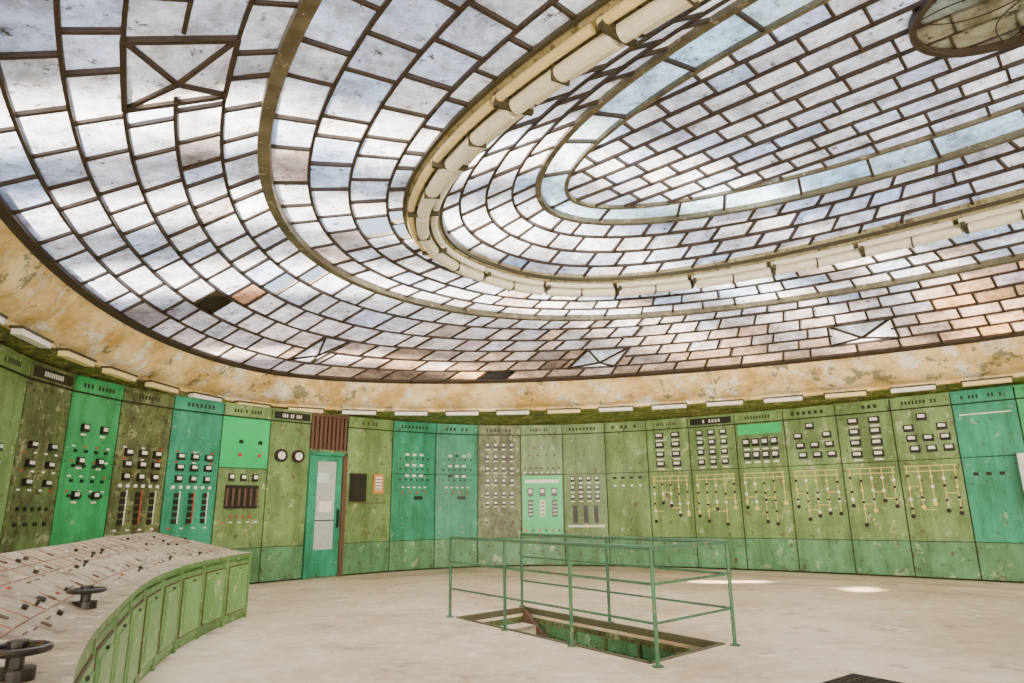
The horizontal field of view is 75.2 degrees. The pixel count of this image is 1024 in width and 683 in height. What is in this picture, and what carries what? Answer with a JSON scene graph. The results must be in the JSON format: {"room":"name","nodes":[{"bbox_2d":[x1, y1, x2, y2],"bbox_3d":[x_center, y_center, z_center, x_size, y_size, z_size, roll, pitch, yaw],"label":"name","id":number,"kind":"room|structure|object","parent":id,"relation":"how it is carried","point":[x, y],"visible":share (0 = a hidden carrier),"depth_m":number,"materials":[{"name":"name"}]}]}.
{"room":"power station hall","nodes":[
{"label":"power station hall","id":0,"kind":"room"},
{"bbox_2d":[313,448,565,577],"bbox_3d":[2.811,2.458,11.385,19.468,3.360,10.862,1,-14,-7],"label":"wall","id":1,"kind":"structure","parent":0,"point":[562,448],"depth_m":16.18,"materials":[{"name":"paint"}]},
{"bbox_2d":[9,325,53,348],"bbox_3d":[-5.684,-0.093,7.906,0.512,0.100,1.072,-1,-14,0],"label":"lights","id":2,"kind":"object","parent":1,"relation":"attached to","point":[26,334],"depth_m":7.97},
{"bbox_2d":[56,348,96,366],"bbox_3d":[-5.843,0.173,8.952,0.477,0.100,1.080,-1,-14,0],"label":"lights","id":3,"kind":"object","parent":1,"relation":"attached to","point":[69,354],"depth_m":9.05},
{"bbox_2d":[100,366,138,381],"bbox_3d":[-5.890,0.447,10.031,0.406,0.100,1.133,-1,-14,0],"label":"lights","id":4,"kind":"object","parent":1,"relation":"attached to","point":[109,370],"depth_m":10.16},
{"bbox_2d":[144,380,179,393],"bbox_3d":[-5.816,0.715,11.091,0.485,0.100,1.201,-1,-14,0],"label":"lights","id":5,"kind":"object","parent":1,"relation":"attached to","point":[153,384],"depth_m":11.24},
{"bbox_2d":[187,391,223,401],"bbox_3d":[-5.552,0.950,12.034,0.549,0.100,1.098,-1,-14,0],"label":"lights","id":6,"kind":"object","parent":1,"relation":"attached to","point":[192,394],"depth_m":12.26},
{"bbox_2d":[234,400,270,407],"bbox_3d":[-5.007,1.166,12.911,0.594,0.100,0.902,-1,-14,0],"label":"lights","id":7,"kind":"object","parent":1,"relation":"attached to","point":[237,401],"depth_m":13.28},
{"bbox_2d":[287,406,323,412],"bbox_3d":[-4.209,1.350,13.674,0.740,0.100,0.878,-1,-14,0],"label":"lights","id":8,"kind":"object","parent":1,"relation":"attached to","point":[306,409],"depth_m":13.99},
{"bbox_2d":[341,409,376,414],"bbox_3d":[-3.234,1.446,14.097,0.806,0.100,0.786,-1,-14,0],"label":"lights","id":9,"kind":"object","parent":1,"relation":"attached to","point":[344,411],"depth_m":14.40},
{"bbox_2d":[394,410,428,415],"bbox_3d":[-2.170,1.492,14.327,0.796,0.100,0.810,-1,-14,0],"label":"lights","id":10,"kind":"object","parent":1,"relation":"attached to","point":[397,412],"depth_m":14.62},
{"bbox_2d":[445,410,478,415],"bbox_3d":[-1.081,1.501,14.413,0.746,0.100,0.820,-1,-14,0],"label":"lights","id":11,"kind":"object","parent":1,"relation":"attached to","point":[448,412],"depth_m":14.69},
{"bbox_2d":[0,219,1023,411],"bbox_3d":[3.687,-1.118,5.772,20.171,0.632,19.412,-1,-14,0],"label":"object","id":12,"kind":"structure","parent":1,"relation":"attached to","point":[32,296],"depth_m":12.59,"materials":[{"name":"beige paint"}]},
{"bbox_2d":[0,312,7,324],"bbox_3d":[-5.473,-0.292,7.128,0.334,0.100,0.448,-1,-14,0],"label":"lights","id":13,"kind":"object","parent":12,"relation":"attached to","point":[2,316],"depth_m":7.30},
{"bbox_2d":[0,325,1023,424],"bbox_3d":[3.203,0.621,11.164,19.842,0.083,11.586,-1,-14,0],"label":"wall band","id":14,"kind":"object","parent":1,"relation":"attached to","point":[48,356],"visible":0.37,"depth_m":14.51,"materials":[{"name":"paint"}]},
{"bbox_2d":[496,409,529,414],"bbox_3d":[0.022,1.477,14.366,0.707,0.100,0.778,-1,-14,0],"label":"lights","id":15,"kind":"object","parent":1,"relation":"attached to","point":[518,411],"depth_m":14.67},
{"bbox_2d":[546,408,580,413],"bbox_3d":[1.100,1.443,14.282,0.744,0.100,0.769,-1,-14,0],"label":"lights","id":16,"kind":"object","parent":1,"relation":"attached to","point":[555,410],"depth_m":14.54},
{"bbox_2d":[598,405,632,411],"bbox_3d":[2.195,1.368,14.032,0.792,0.100,0.847,-1,-14,0],"label":"lights","id":17,"kind":"object","parent":1,"relation":"attached to","point":[608,408],"depth_m":14.34},
{"bbox_2d":[651,402,686,409],"bbox_3d":[3.249,1.289,13.768,0.830,0.100,0.931,-1,-14,0],"label":"lights","id":18,"kind":"object","parent":1,"relation":"attached to","point":[669,405],"depth_m":14.06},
{"bbox_2d":[705,399,743,406],"bbox_3d":[4.286,1.196,13.449,0.886,0.100,0.897,-1,-14,0],"label":"lights","id":19,"kind":"object","parent":1,"relation":"attached to","point":[736,401],"depth_m":13.71},
{"bbox_2d":[763,395,802,402],"bbox_3d":[5.308,1.080,13.035,0.931,0.100,0.850,-1,-14,0],"label":"lights","id":20,"kind":"object","parent":1,"relation":"attached to","point":[793,397],"depth_m":13.29},
{"bbox_2d":[824,389,866,398],"bbox_3d":[6.307,0.944,12.545,0.933,0.100,0.992,-1,-14,0],"label":"lights","id":21,"kind":"object","parent":1,"relation":"attached to","point":[855,393],"depth_m":12.81},
{"bbox_2d":[889,383,936,393],"bbox_3d":[7.234,0.805,12.036,0.986,0.100,1.014,-1,-14,0],"label":"lights","id":22,"kind":"object","parent":1,"relation":"attached to","point":[923,387],"depth_m":12.25},
{"bbox_2d":[961,375,1012,386],"bbox_3d":[8.149,0.632,11.394,0.973,0.100,1.001,-1,-14,0],"label":"lights","id":23,"kind":"object","parent":1,"relation":"attached to","point":[1004,379],"depth_m":11.64},
{"bbox_2d":[0,0,1023,380],"bbox_3d":[3.662,-1.696,5.930,18.510,0.666,17.736,-1,-14,0],"label":"ceiling","id":24,"kind":"structure","parent":0,"point":[129,128],"depth_m":7.90,"materials":[{"name":"white glass"}]},
{"bbox_2d":[0,195,1023,383],"bbox_3d":[3.664,-1.387,5.853,18.704,0.130,17.930,-1,-14,0],"label":"ceiling frame edge","id":25,"kind":"object","parent":24,"relation":"attached to","point":[10,220],"depth_m":11.98,"materials":[{"name":"brown metal"}]},
{"bbox_2d":[257,0,1023,320],"bbox_3d":[3.652,-1.979,6.007,14.768,0.110,9.776,-14,-19,42],"label":"rib","id":26,"kind":"object","parent":24,"relation":"attached to","point":[301,17],"visible":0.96,"depth_m":9.41,"materials":[{"name":"metal"}]},
{"bbox_2d":[271,0,1023,316],"bbox_3d":[3.654,-2.032,6.021,12.785,0.120,12.391,-1,-14,0],"label":"glazing","id":27,"kind":"object","parent":24,"relation":"attached to","point":[369,85],"depth_m":6.36,"materials":[{"name":"white glass"}]},
{"bbox_2d":[402,0,1023,298],"bbox_3d":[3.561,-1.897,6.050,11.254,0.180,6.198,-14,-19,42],"label":"ceiling beam","id":28,"kind":"structure","parent":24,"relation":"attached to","point":[615,36],"depth_m":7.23,"materials":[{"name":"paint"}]},
{"bbox_2d":[443,0,1023,276],"bbox_3d":[3.557,-2.248,6.139,9.043,0.445,8.680,-1,-14,0],"label":"glazing","id":29,"kind":"object","parent":24,"relation":"attached to","point":[493,210],"depth_m":8.41,"materials":[{"name":"white glass"}]},
{"bbox_2d":[535,0,1023,225],"bbox_3d":[3.612,-2.450,6.151,8.358,0.100,4.025,-14,-20,43],"label":"rib","id":30,"kind":"object","parent":24,"relation":"attached to","point":[736,6],"visible":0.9,"depth_m":7.57,"materials":[{"name":"metal"}]},
{"bbox_2d":[541,0,1023,220],"bbox_3d":[3.614,-2.475,6.155,6.601,0.091,6.258,-1,-14,0],"label":"glazing band","id":31,"kind":"object","parent":24,"relation":"attached to","point":[756,16],"depth_m":7.27,"materials":[{"name":"white glass"}]},
{"bbox_2d":[564,0,1023,209],"bbox_3d":[3.612,-2.499,6.163,7.644,0.070,2.964,-13,-19,41],"label":"rib","id":32,"kind":"object","parent":24,"relation":"attached to","point":[814,4],"depth_m":7.09,"materials":[{"name":"metal"}]},
{"bbox_2d":[568,0,1023,206],"bbox_3d":[3.612,-2.497,6.163,5.892,0.045,5.549,-1,-14,0],"label":"glazing","id":33,"kind":"object","parent":24,"relation":"attached to","point":[842,80],"depth_m":6.69,"materials":[{"name":"white glass"}]},
{"bbox_2d":[908,0,1023,57],"bbox_3d":[4.019,-2.742,5.159,1.512,0.120,1.485,-1,-14,0],"label":"rosette","id":34,"kind":"object","parent":24,"relation":"attached to","point":[980,20],"depth_m":5.54,"materials":[{"name":"beige metal"}]},
{"bbox_2d":[139,566,1023,682],"bbox_3d":[4.037,3.229,7.423,36.000,0.134,32.000,-1,-14,0],"label":"floor","id":35,"kind":"structure","parent":0,"point":[329,629],"depth_m":7.24,"materials":[{"name":"concrete"}]},
{"bbox_2d":[0,344,34,536],"bbox_3d":[-6.418,1.756,8.158,0.136,3.340,0.999,3,-15,-13],"label":"control panel","id":36,"kind":"object","parent":35,"relation":"on","point":[15,368],"visible":1,"depth_m":8.54,"materials":[{"name":"paint"}]},
{"bbox_2d":[0,361,77,553],"bbox_3d":[-6.551,2.000,9.114,0.136,3.340,0.998,0,-14,-2],"label":"control panel","id":37,"kind":"object","parent":35,"relation":"on","point":[28,516],"visible":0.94,"depth_m":9.15,"materials":[{"name":"paint"}]},
{"bbox_2d":[48,375,125,545],"bbox_3d":[-6.480,2.243,10.076,0.136,3.340,0.998,-3,-14,10],"label":"control panel","id":38,"kind":"object","parent":35,"relation":"on","point":[81,501],"visible":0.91,"depth_m":10.13,"materials":[{"name":"paint"}]},
{"bbox_2d":[0,532,251,682],"bbox_3d":[-2.947,2.105,5.066,1.483,1.070,8.997,4,-15,-18],"label":"desk","id":39,"kind":"object","parent":35,"relation":"on","point":[110,609],"visible":1,"depth_m":4.62,"materials":[{"name":"green metal"}]},
{"bbox_2d":[103,386,175,536],"bbox_3d":[-6.198,2.474,11.002,0.136,3.340,0.998,-6,-15,22],"label":"control panel","id":40,"kind":"object","parent":35,"relation":"on","point":[134,504],"visible":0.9,"depth_m":11.07,"materials":[{"name":"paint"}]},
{"bbox_2d":[158,395,225,543],"bbox_3d":[-5.737,2.686,11.860,0.136,3.340,0.999,-10,-17,31],"label":"control panel","id":41,"kind":"object","parent":35,"relation":"on","point":[189,491],"visible":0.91,"depth_m":11.93,"materials":[{"name":"paint"}]},
{"bbox_2d":[211,402,272,583],"bbox_3d":[-5.151,2.878,12.646,0.136,3.340,1.000,-12,-18,38],"label":"control panel","id":42,"kind":"object","parent":35,"relation":"on","point":[237,525],"visible":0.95,"depth_m":12.67,"materials":[{"name":"paint"}]},
{"bbox_2d":[258,408,312,582],"bbox_3d":[-4.523,3.047,13.344,0.150,3.340,0.907,-13,-19,41],"label":"control panel","id":43,"kind":"object","parent":35,"relation":"on","point":[281,555],"visible":1,"depth_m":13.31,"materials":[{"name":"paint"}]},
{"bbox_2d":[301,413,348,579],"bbox_3d":[-3.914,3.205,13.995,0.130,3.340,0.903,-14,-19,42],"label":"frame","id":44,"kind":"object","parent":35,"relation":"on","point":[328,434],"visible":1,"depth_m":14.14,"materials":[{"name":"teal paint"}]},
{"bbox_2d":[306,455,342,577],"bbox_3d":[-3.900,3.619,13.856,0.110,2.430,0.718,-14,-19,42],"label":"leaf","id":45,"kind":"object","parent":44,"relation":"attached to","point":[323,541],"visible":1,"depth_m":13.87,"materials":[{"name":"teal paint"}]},
{"bbox_2d":[342,416,393,575],"bbox_3d":[-3.172,3.373,14.691,1.159,3.340,0.145,12,-19,-41],"label":"control panel","id":46,"kind":"object","parent":35,"relation":"on","point":[369,440],"visible":1,"depth_m":14.67,"materials":[{"name":"paint"}]},
{"bbox_2d":[388,421,436,571],"bbox_3d":[-2.287,3.539,15.386,1.118,3.340,0.125,9,-17,-33],"label":"control panel","id":47,"kind":"object","parent":35,"relation":"on","point":[412,504],"visible":1,"depth_m":15.35,"materials":[{"name":"paint"}]},
{"bbox_2d":[434,423,477,568],"bbox_3d":[-1.325,3.655,15.888,1.068,3.340,0.125,5,-15,-21],"label":"control panel","id":48,"kind":"object","parent":35,"relation":"on","point":[456,457],"visible":0.99,"depth_m":15.87,"materials":[{"name":"paint"}]},
{"bbox_2d":[478,425,521,566],"bbox_3d":[-0.303,3.712,16.157,1.058,3.340,0.136,2,-14,-8],"label":"control panel","id":49,"kind":"object","parent":35,"relation":"on","point":[499,460],"visible":0.98,"depth_m":16.15,"materials":[{"name":"paint"}]},
{"bbox_2d":[520,425,565,565],"bbox_3d":[0.741,3.711,16.203,1.038,3.340,0.136,-2,-14,4],"label":"control panel","id":50,"kind":"object","parent":35,"relation":"on","point":[542,487],"visible":0.94,"depth_m":16.18,"materials":[{"name":"paint"}]},
{"bbox_2d":[562,423,609,565],"bbox_3d":[1.769,3.660,16.048,1.049,3.340,0.136,-4,-15,13],"label":"control panel","id":51,"kind":"object","parent":35,"relation":"on","point":[583,445],"visible":0.97,"depth_m":16.05,"materials":[{"name":"paint"}]},
{"bbox_2d":[484,616,693,660],"bbox_3d":[0.701,4.472,7.103,1.177,2.400,3.423,9,-17,-34],"label":"lining","id":52,"kind":"object","parent":35,"relation":"attached to","point":[629,646],"visible":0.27,"depth_m":7.77,"materials":[{"name":"paint"}]},
{"bbox_2d":[501,611,548,637],"bbox_3d":[0.492,4.153,7.447,1.103,1.771,2.792,9,-17,-34],"label":"flight","id":53,"kind":"object","parent":52,"relation":"attached to","point":[527,624],"visible":0.14,"depth_m":8.69,"materials":[{"name":"concrete"}]},
{"bbox_2d":[456,606,724,663],"bbox_3d":[0.687,3.235,7.416,1.217,0.072,3.467,9,-17,-34],"label":"frame","id":54,"kind":"object","parent":35,"relation":"attached to","point":[705,644],"visible":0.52,"depth_m":7.45,"materials":[{"name":"beige metal"}]},
{"bbox_2d":[446,533,739,667],"bbox_3d":[0.681,2.736,7.542,1.359,0.981,3.775,9,-17,-34],"label":"stair railing","id":55,"kind":"object","parent":54,"relation":"on","point":[684,543],"visible":1,"depth_m":6.82,"materials":[{"name":"metal"}]},
{"bbox_2d":[604,420,653,566],"bbox_3d":[2.754,3.573,15.747,1.019,3.340,0.125,-6,-15,21],"label":"control panel","id":56,"kind":"object","parent":35,"relation":"on","point":[627,471],"visible":0.96,"depth_m":15.75,"materials":[{"name":"paint"}]},
{"bbox_2d":[645,417,698,567],"bbox_3d":[3.668,3.458,15.333,1.000,3.340,0.136,-8,-16,27],"label":"control panel","id":57,"kind":"object","parent":35,"relation":"on","point":[668,447],"visible":1,"depth_m":15.33,"materials":[{"name":"paint"}]},
{"bbox_2d":[359,570,1023,598],"bbox_3d":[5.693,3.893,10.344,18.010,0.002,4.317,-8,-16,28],"label":"baseboard","id":58,"kind":"structure","parent":35,"relation":"on","point":[499,570],"depth_m":12.39,"materials":[{"name":"green metal"}]},
{"bbox_2d":[687,414,747,569],"bbox_3d":[4.559,3.321,14.834,1.060,3.340,0.136,-9,-17,31],"label":"control panel","id":59,"kind":"object","parent":35,"relation":"on","point":[718,510],"visible":1,"depth_m":14.81,"materials":[{"name":"paint"}]},
{"bbox_2d":[733,409,799,571],"bbox_3d":[5.431,3.166,14.262,1.050,3.340,0.136,-11,-17,35],"label":"control panel","id":60,"kind":"object","parent":35,"relation":"on","point":[766,496],"visible":1,"depth_m":14.23,"materials":[{"name":"paint"}]},
{"bbox_2d":[781,404,855,574],"bbox_3d":[6.266,3.001,13.646,1.050,3.340,0.136,-12,-18,37],"label":"control panel","id":61,"kind":"object","parent":35,"relation":"on","point":[819,500],"visible":1,"depth_m":13.61,"materials":[{"name":"paint"}]},
{"bbox_2d":[834,398,915,577],"bbox_3d":[7.059,2.831,13.011,1.010,3.340,0.136,-12,-18,39],"label":"control panel","id":62,"kind":"object","parent":35,"relation":"on","point":[881,543],"visible":1,"depth_m":12.97,"materials":[{"name":"paint"}]},
{"bbox_2d":[888,392,981,580],"bbox_3d":[7.822,2.659,12.363,1.020,3.340,0.136,-13,-19,40],"label":"control panel","id":63,"kind":"object","parent":35,"relation":"on","point":[942,539],"visible":1,"depth_m":12.33,"materials":[{"name":"paint"}]},
{"bbox_2d":[949,385,1023,582],"bbox_3d":[8.561,2.487,11.720,0.969,3.340,0.125,-13,-19,41],"label":"control panel","id":64,"kind":"object","parent":35,"relation":"on","point":[987,421],"visible":0.94,"depth_m":11.75,"materials":[{"name":"paint"}]},
{"bbox_2d":[1013,384,1023,438],"bbox_3d":[9.277,2.317,11.081,0.981,3.340,0.125,-13,-19,41],"label":"control panel","id":65,"kind":"object","parent":35,"relation":"on","point":[1018,389],"visible":1,"depth_m":11.68,"materials":[{"name":"paint"}]},
{"bbox_2d":[1016,453,1023,489],"bbox_3d":[8.850,2.296,11.301,0.310,0.800,0.180,-13,-19,41],"label":"glass pane","id":66,"kind":"object","parent":65,"relation":"attached to","point":[1020,456],"visible":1,"depth_m":11.37,"materials":[{"name":"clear glass"}]}
]}

